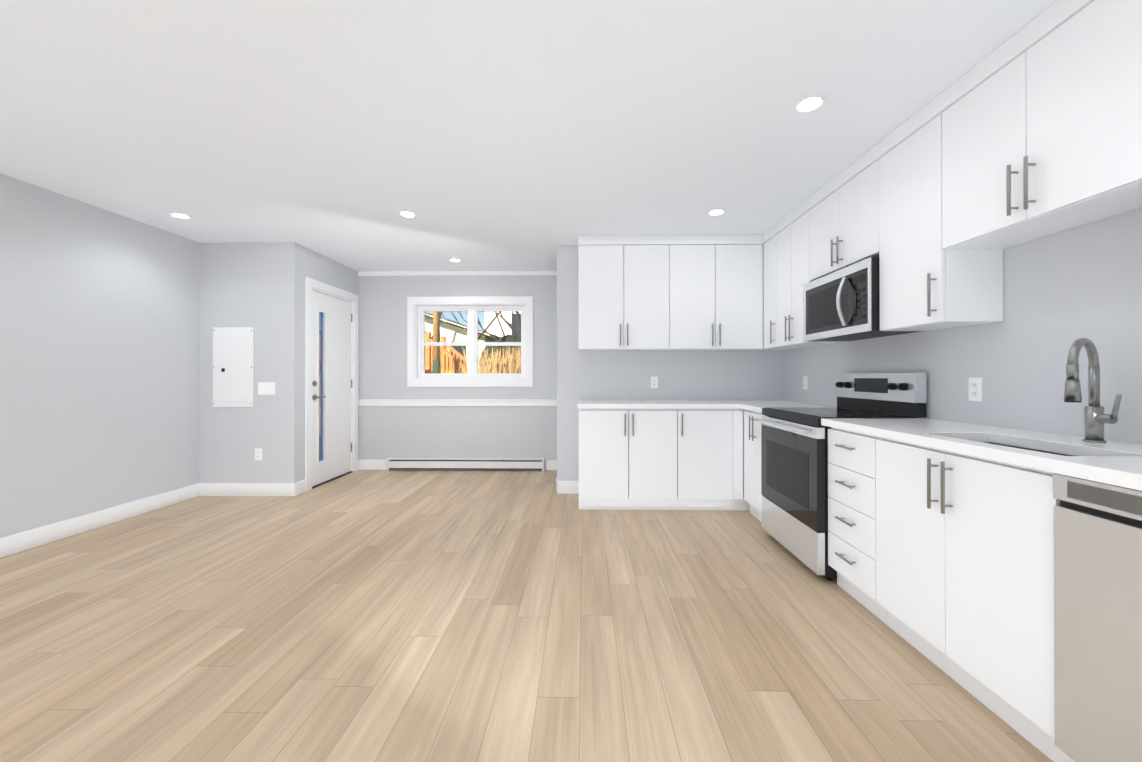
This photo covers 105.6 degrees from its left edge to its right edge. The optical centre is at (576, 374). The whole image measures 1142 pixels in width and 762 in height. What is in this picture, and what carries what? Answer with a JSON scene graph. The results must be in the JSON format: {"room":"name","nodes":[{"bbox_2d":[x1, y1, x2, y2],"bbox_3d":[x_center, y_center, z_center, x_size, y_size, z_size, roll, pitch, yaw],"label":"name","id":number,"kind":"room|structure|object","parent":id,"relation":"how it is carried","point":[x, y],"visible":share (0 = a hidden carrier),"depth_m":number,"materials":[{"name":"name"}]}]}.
{"room":"kitchen","nodes":[
{"label":"kitchen","id":0,"kind":"room"},
{"bbox_2d":[0,173,199,537],"bbox_3d":[-3.745,-0.068,0.725,0.120,2.434,7.124,0,0,1],"label":"wall","id":1,"kind":"structure","parent":0,"point":[99,358],"depth_m":3.24,"materials":[{"name":"white paint"}]},
{"bbox_2d":[0,483,199,557],"bbox_3d":[-3.676,1.087,0.720,0.017,0.125,6.884,0,0,1],"label":"baseboard","id":2,"kind":"structure","parent":1,"relation":"attached to","point":[26,540],"depth_m":3.23,"materials":[{"name":"white wood"}]},
{"bbox_2d":[199,242,302,482],"bbox_3d":[-3.167,-0.056,4.218,0.920,2.434,0.120,0,0,1],"label":"wall","id":3,"kind":"structure","parent":0,"point":[258,286],"depth_m":4.16,"materials":[{"name":"white paint"}]},
{"bbox_2d":[213,327,253,406],"bbox_3d":[-3.299,-0.075,4.149,0.391,0.763,0.020,0,0,1],"label":"electrical panel","id":4,"kind":"object","parent":3,"relation":"attached to","point":[233,350],"visible":1,"depth_m":4.14,"materials":[{"name":"white metal"}]},
{"bbox_2d":[200,481,299,496],"bbox_3d":[-3.146,1.099,4.148,0.904,0.125,0.017,0,0,1],"label":"baseboard","id":5,"kind":"structure","parent":3,"relation":"attached to","point":[206,489],"depth_m":4.14,"materials":[{"name":"white wood"}]},
{"bbox_2d":[255,448,261,459],"bbox_3d":[-3.050,0.761,4.148,0.070,0.115,0.008,0,0,1],"label":"electrical outlet","id":6,"kind":"object","parent":3,"relation":"attached to","point":[258,453],"visible":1,"depth_m":4.15,"materials":[{"name":"white plastic"}]},
{"bbox_2d":[258,382,274,394],"bbox_3d":[-2.973,0.129,4.149,0.165,0.120,0.010,0,0,1],"label":"light switch","id":7,"kind":"object","parent":3,"relation":"attached to","point":[266,388],"visible":1,"depth_m":4.15,"materials":[{"name":"white plastic"}]},
{"bbox_2d":[302,246,358,479],"bbox_3d":[-2.797,-0.054,4.804,0.200,2.434,1.063,0,0,1],"label":"wall","id":8,"kind":"structure","parent":0,"point":[321,268],"depth_m":4.58,"materials":[{"name":"white paint"}]},
{"bbox_2d":[305,277,358,491],"bbox_3d":[-2.788,0.093,4.805,0.218,2.140,0.985,0,0,1],"label":"door frame","id":9,"kind":"structure","parent":8,"relation":"attached to","point":[311,284],"depth_m":4.52,"materials":[{"name":"white wood"}]},
{"bbox_2d":[312,290,352,488],"bbox_3d":[-2.771,0.146,4.808,0.233,2.034,0.784,0,0,1],"label":"entry door","id":10,"kind":"structure","parent":8,"relation":"in","point":[333,463],"depth_m":4.79,"materials":[{"name":"white wood"}]},
{"bbox_2d":[358,275,556,469],"bbox_3d":[-1.532,-0.051,5.414,2.711,2.434,0.200,0,0,1],"label":"wall","id":11,"kind":"structure","parent":0,"point":[385,432],"depth_m":5.32,"materials":[{"name":"white paint"}]},
{"bbox_2d":[358,399,556,405],"bbox_3d":[-1.440,0.340,5.298,2.497,0.080,0.026,0,0,1],"label":"trim","id":12,"kind":"structure","parent":11,"relation":"attached to","point":[453,402],"depth_m":5.29,"materials":[{"name":"white"}]},
{"bbox_2d":[358,271,556,275],"bbox_3d":[-1.433,-1.244,5.308,2.511,0.050,0.018,0,0,1],"label":"crown molding","id":13,"kind":"structure","parent":11,"relation":"attached to","point":[449,273],"depth_m":5.30,"materials":[{"name":"white wood"}]},
{"bbox_2d":[387,457,543,471],"bbox_3d":[-1.349,1.088,5.271,1.900,0.155,0.069,0,0,1],"label":"baseboard heater","id":14,"kind":"object","parent":11,"relation":"attached to","point":[478,463],"visible":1,"depth_m":5.24,"materials":[{"name":"white metal"}]},
{"bbox_2d":[407,296,532,386],"bbox_3d":[-1.305,-0.407,5.375,1.545,1.105,0.163,0,0,1],"label":"window","id":15,"kind":"structure","parent":11,"relation":"in","point":[413,304],"depth_m":5.35,"materials":[{"name":"white"}]},
{"bbox_2d":[552,460,559,493],"bbox_3d":[-0.207,1.101,4.759,0.041,0.125,1.056,0,0,1],"label":"baseboard","id":16,"kind":"structure","parent":11,"relation":"attached to","point":[557,483],"depth_m":4.23,"materials":[{"name":"white wood"}]},
{"bbox_2d":[0,470,1052,761],"bbox_3d":[-0.871,1.211,1.304,5.848,0.120,8.387,0,0,1],"label":"floor","id":17,"kind":"structure","parent":0,"point":[444,616],"depth_m":1.87,"materials":[{"name":"brown wood"}]},
{"bbox_2d":[579,408,678,509],"bbox_3d":[0.439,0.723,3.953,0.839,0.876,0.562,0,0,1],"label":"base cabinet","id":18,"kind":"object","parent":17,"relation":"on","point":[661,459],"depth_m":3.67,"materials":[{"name":"white wood"}]},
{"bbox_2d":[679,409,734,509],"bbox_3d":[1.090,0.722,3.942,0.463,0.876,0.562,0,0,1],"label":"base cabinet","id":19,"kind":"object","parent":17,"relation":"on","point":[706,436],"depth_m":3.66,"materials":[{"name":"white wood"}]},
{"bbox_2d":[735,409,749,510],"bbox_3d":[1.648,0.722,3.933,0.653,0.876,0.562,0,0,1],"label":"base cabinet","id":20,"kind":"object","parent":17,"relation":"on","point":[740,504],"depth_m":3.66,"materials":[{"name":"white wood"}]},
{"bbox_2d":[744,410,763,521],"bbox_3d":[1.684,0.721,3.399,0.562,0.876,0.494,0,0,1],"label":"base cabinet","id":21,"kind":"object","parent":17,"relation":"on","point":[752,429],"depth_m":3.45,"materials":[{"name":"white wood"}]},
{"bbox_2d":[577,400,789,408],"bbox_3d":[0.992,0.264,3.927,1.966,0.038,0.600,0,0,1],"label":"countertop","id":22,"kind":"structure","parent":21,"relation":"on","point":[608,404],"depth_m":3.64,"materials":[{"name":"white stone"}]},
{"bbox_2d":[741,402,816,412],"bbox_3d":[1.665,0.262,3.373,0.600,0.038,0.440,0,0,1],"label":"countertop","id":23,"kind":"structure","parent":21,"relation":"on","point":[752,406],"depth_m":3.52,"materials":[{"name":"white stone"}]},
{"bbox_2d":[756,373,926,580],"bbox_3d":[1.609,0.573,2.772,0.656,1.167,0.754,0,0,1],"label":"range","id":24,"kind":"object","parent":17,"relation":"on","point":[794,467],"visible":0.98,"depth_m":2.63,"materials":[{"name":"silver metal"}]},
{"bbox_2d":[828,427,867,608],"bbox_3d":[1.664,0.716,2.182,0.562,0.876,0.413,0,0,1],"label":"base cabinet","id":25,"kind":"object","parent":17,"relation":"on","point":[847,450],"depth_m":2.20,"materials":[{"name":"white wood"}]},
{"bbox_2d":[868,435,1053,749],"bbox_3d":[1.655,0.714,1.621,0.562,0.876,0.785,0,0,1],"label":"base cabinet","id":26,"kind":"object","parent":17,"relation":"on","point":[942,561],"depth_m":1.54,"materials":[{"name":"white wood"}]},
{"bbox_2d":[817,338,1141,490],"bbox_3d":[1.630,0.223,1.193,0.598,0.706,2.400,0,0,1],"label":"countertop","id":27,"kind":"structure","parent":26,"relation":"on","point":[1092,455],"depth_m":1.51,"materials":[{"name":"white stone"}]},
{"bbox_2d":[1063,338,1121,442],"bbox_3d":[1.760,0.054,1.504,0.203,0.365,0.121,0,0,1],"label":"faucet","id":28,"kind":"object","parent":27,"relation":"on","point":[1095,418],"depth_m":1.51,"materials":[{"name":"silver metal"}]},
{"bbox_2d":[1040,470,1075,761],"bbox_3d":[1.643,0.712,0.923,0.562,0.876,0.646,0,0,1],"label":"base cabinet","id":29,"kind":"object","parent":17,"relation":"on","point":[1047,502],"depth_m":1.26,"materials":[{"name":"white wood"}]},
{"bbox_2d":[1053,473,1141,761],"bbox_3d":[1.625,0.714,0.924,0.564,0.872,0.595,0,0,1],"label":"dishwasher","id":30,"kind":"object","parent":17,"relation":"on","point":[1097,621],"visible":0.92,"depth_m":1.12,"materials":[{"name":"grey metal"}]},
{"bbox_2d":[0,0,1057,271],"bbox_3d":[-0.871,-1.343,1.313,5.848,0.120,8.387,0,0,1],"label":"ceiling","id":31,"kind":"structure","parent":0,"point":[502,134],"depth_m":2.10,"materials":[{"name":"white paint"}]},
{"bbox_2d":[169,212,190,218],"bbox_3d":[-3.170,-1.273,3.462,0.132,0.004,0.132,0,0,1],"label":"recessed light","id":32,"kind":"object","parent":31,"relation":"in","point":[180,215],"visible":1,"depth_m":3.45,"materials":[{"name":"white plastic"}]},
{"bbox_2d":[399,211,416,217],"bbox_3d":[-1.340,-1.273,3.432,0.132,0.004,0.132,0,0,1],"label":"recessed light","id":33,"kind":"object","parent":31,"relation":"in","point":[409,214],"visible":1,"depth_m":3.43,"materials":[{"name":"white plastic"}]},
{"bbox_2d":[449,259,460,261],"bbox_3d":[-1.347,-1.268,4.791,0.132,0.004,0.132,0,0,1],"label":"recessed light","id":34,"kind":"object","parent":31,"relation":"in","point":[455,260],"visible":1,"depth_m":4.79,"materials":[{"name":"white plastic"}]},
{"bbox_2d":[708,209,724,215],"bbox_3d":[1.093,-1.273,3.391,0.132,0.004,0.132,0,0,1],"label":"recessed light","id":35,"kind":"object","parent":31,"relation":"in","point":[715,212],"visible":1,"depth_m":3.39,"materials":[{"name":"white plastic"}]},
{"bbox_2d":[794,95,824,112],"bbox_3d":[1.098,-1.278,2.045,0.132,0.004,0.132,0,0,1],"label":"recessed light","id":36,"kind":"object","parent":31,"relation":"in","point":[809,104],"visible":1,"depth_m":2.04,"materials":[{"name":"white plastic"}]},
{"bbox_2d":[557,245,780,480],"bbox_3d":[0.894,-0.055,4.291,2.177,2.434,0.120,0,0,1],"label":"wall","id":37,"kind":"structure","parent":0,"point":[680,375],"depth_m":4.24,"materials":[{"name":"white paint"}]},
{"bbox_2d":[651,377,657,387],"bbox_3d":[0.755,0.073,4.228,0.070,0.115,0.008,0,0,1],"label":"outlet","id":38,"kind":"object","parent":37,"relation":"attached to","point":[654,382],"visible":1,"depth_m":4.23,"materials":[{"name":"white plastic"}]},
{"bbox_2d":[578,235,788,350],"bbox_3d":[0.995,-0.754,4.071,1.962,1.036,0.316,0,0,1],"label":"upper cabinet","id":39,"kind":"object","parent":37,"relation":"attached to","point":[670,292],"visible":1,"depth_m":3.95,"materials":[{"name":"white wood"}]},
{"bbox_2d":[780,207,1141,443],"bbox_3d":[1.983,-0.068,0.700,0.120,2.434,7.265,0,0,1],"label":"wall","id":40,"kind":"structure","parent":0,"point":[1063,291],"depth_m":1.82,"materials":[{"name":"white paint"}]},
{"bbox_2d":[763,225,796,348],"bbox_3d":[1.833,-0.755,3.803,0.277,1.036,0.260,0,0,1],"label":"upper cabinet","id":41,"kind":"object","parent":40,"relation":"attached to","point":[769,236],"depth_m":3.81,"materials":[{"name":"white wood"}]},
{"bbox_2d":[803,376,807,389],"bbox_3d":[1.968,0.068,3.730,0.008,0.115,0.070,0,0,1],"label":"electrical outlet","id":42,"kind":"object","parent":40,"relation":"attached to","point":[805,382],"visible":1,"depth_m":3.72,"materials":[{"name":"white plastic"}]},
{"bbox_2d":[775,200,847,347],"bbox_3d":[1.826,-0.756,3.401,0.277,1.036,0.545,0,0,1],"label":"upper cabinet","id":43,"kind":"object","parent":40,"relation":"attached to","point":[791,231],"depth_m":3.41,"materials":[{"name":"white wood"}]},
{"bbox_2d":[807,143,878,282],"bbox_3d":[1.816,-0.978,2.761,0.277,0.598,0.734,0,0,1],"label":"upper cabinet","id":44,"kind":"object","parent":40,"relation":"attached to","point":[843,215],"depth_m":2.70,"materials":[{"name":"white wood"}]},
{"bbox_2d":[803,258,921,340],"bbox_3d":[1.755,-0.446,2.760,0.397,0.405,0.730,0,0,1],"label":"microwave","id":45,"kind":"object","parent":44,"relation":"attached to","point":[843,304],"visible":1,"depth_m":2.62,"materials":[{"name":"silver metal"}]},
{"bbox_2d":[875,95,1002,330],"bbox_3d":[1.806,-0.761,2.183,0.277,1.036,0.419,0,0,1],"label":"upper cabinet","id":46,"kind":"object","parent":40,"relation":"attached to","point":[923,287],"depth_m":2.10,"materials":[{"name":"white wood"}]},
{"bbox_2d":[968,377,981,401],"bbox_3d":[1.941,0.070,2.111,0.008,0.115,0.070,0,0,1],"label":"electrical outlet","id":47,"kind":"object","parent":40,"relation":"attached to","point":[974,389],"visible":1,"depth_m":2.11,"materials":[{"name":"white plastic"}]},
{"bbox_2d":[939,0,1141,251],"bbox_3d":[1.796,-0.927,1.596,0.277,0.708,0.754,0,0,1],"label":"upper cabinet","id":48,"kind":"object","parent":40,"relation":"attached to","point":[940,202],"depth_m":1.54,"materials":[{"name":"white wood"}]},
{"label":"outside","id":49,"kind":"structure","parent":0,"visible":0},
{"bbox_2d":[319,435,320,459],"bbox_3d":[-7.182,1.319,24.939,65.000,0.130,70.000,0,0,1],"label":"ground","id":50,"kind":"structure","parent":49,"point":[319,447],"depth_m":7.01,"materials":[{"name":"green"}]},
{"bbox_2d":[319,312,499,370],"bbox_3d":[-6.050,-0.601,17.849,6.709,3.660,6.755,0,0,1],"label":"house","id":51,"kind":"structure","parent":50,"relation":"on","point":[455,333],"depth_m":14.89,"materials":[{"name":"grey"}]},
{"bbox_2d":[433,312,439,372],"bbox_3d":[-2.680,-1.815,8.273,0.136,6.020,0.136,0,0,1],"label":"post","id":52,"kind":"object","parent":50,"relation":"on","point":[435,351],"depth_m":8.22,"materials":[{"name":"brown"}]},
{"bbox_2d":[440,312,518,340],"bbox_3d":[-2.321,-1.012,12.159,2.669,4.476,2.593,0,0,1],"label":"tree","id":53,"kind":"object","parent":50,"relation":"on","point":[495,339],"depth_m":12.18,"materials":[{"name":"brown plant"}]},
{"bbox_2d":[478,313,499,339],"bbox_3d":[-2.655,-2.046,13.451,4.180,6.530,4.804,0,0,1],"label":"tree","id":54,"kind":"object","parent":50,"relation":"on","point":[490,323],"depth_m":13.94,"materials":[{"name":"brown plant"}]},
{"bbox_2d":[459,346,520,372],"bbox_3d":[-1.269,0.330,8.155,1.842,1.742,1.178,0,0,1],"label":"bush","id":55,"kind":"object","parent":50,"relation":"on","point":[509,369],"depth_m":7.88,"materials":[{"name":"beige plant"}]},
{"bbox_2d":[480,335,520,371],"bbox_3d":[-0.969,0.013,10.825,2.852,2.383,1.391,0,0,1],"label":"hedge","id":56,"kind":"object","parent":50,"relation":"on","point":[508,338],"depth_m":10.47,"materials":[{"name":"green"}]},
{"bbox_2d":[485,311,520,337],"bbox_3d":[-2.141,-2.748,27.370,6.800,8.020,7.800,0,0,1],"label":"house","id":57,"kind":"structure","parent":50,"relation":"on","point":[492,315],"depth_m":23.90,"materials":[{"name":"white"}]},
{"bbox_2d":[495,312,520,337],"bbox_3d":[-1.823,-1.597,12.675,4.615,5.624,4.489,0,0,1],"label":"tree","id":58,"kind":"object","parent":50,"relation":"on","point":[500,325],"depth_m":12.76,"materials":[{"name":"brown plant"}]},
{"bbox_2d":[499,312,516,334],"bbox_3d":[-1.437,-1.686,13.227,4.710,5.807,2.370,0,0,1],"label":"tree","id":59,"kind":"object","parent":50,"relation":"on","point":[514,331],"depth_m":13.91,"materials":[{"name":"brown plant"}]}
]}

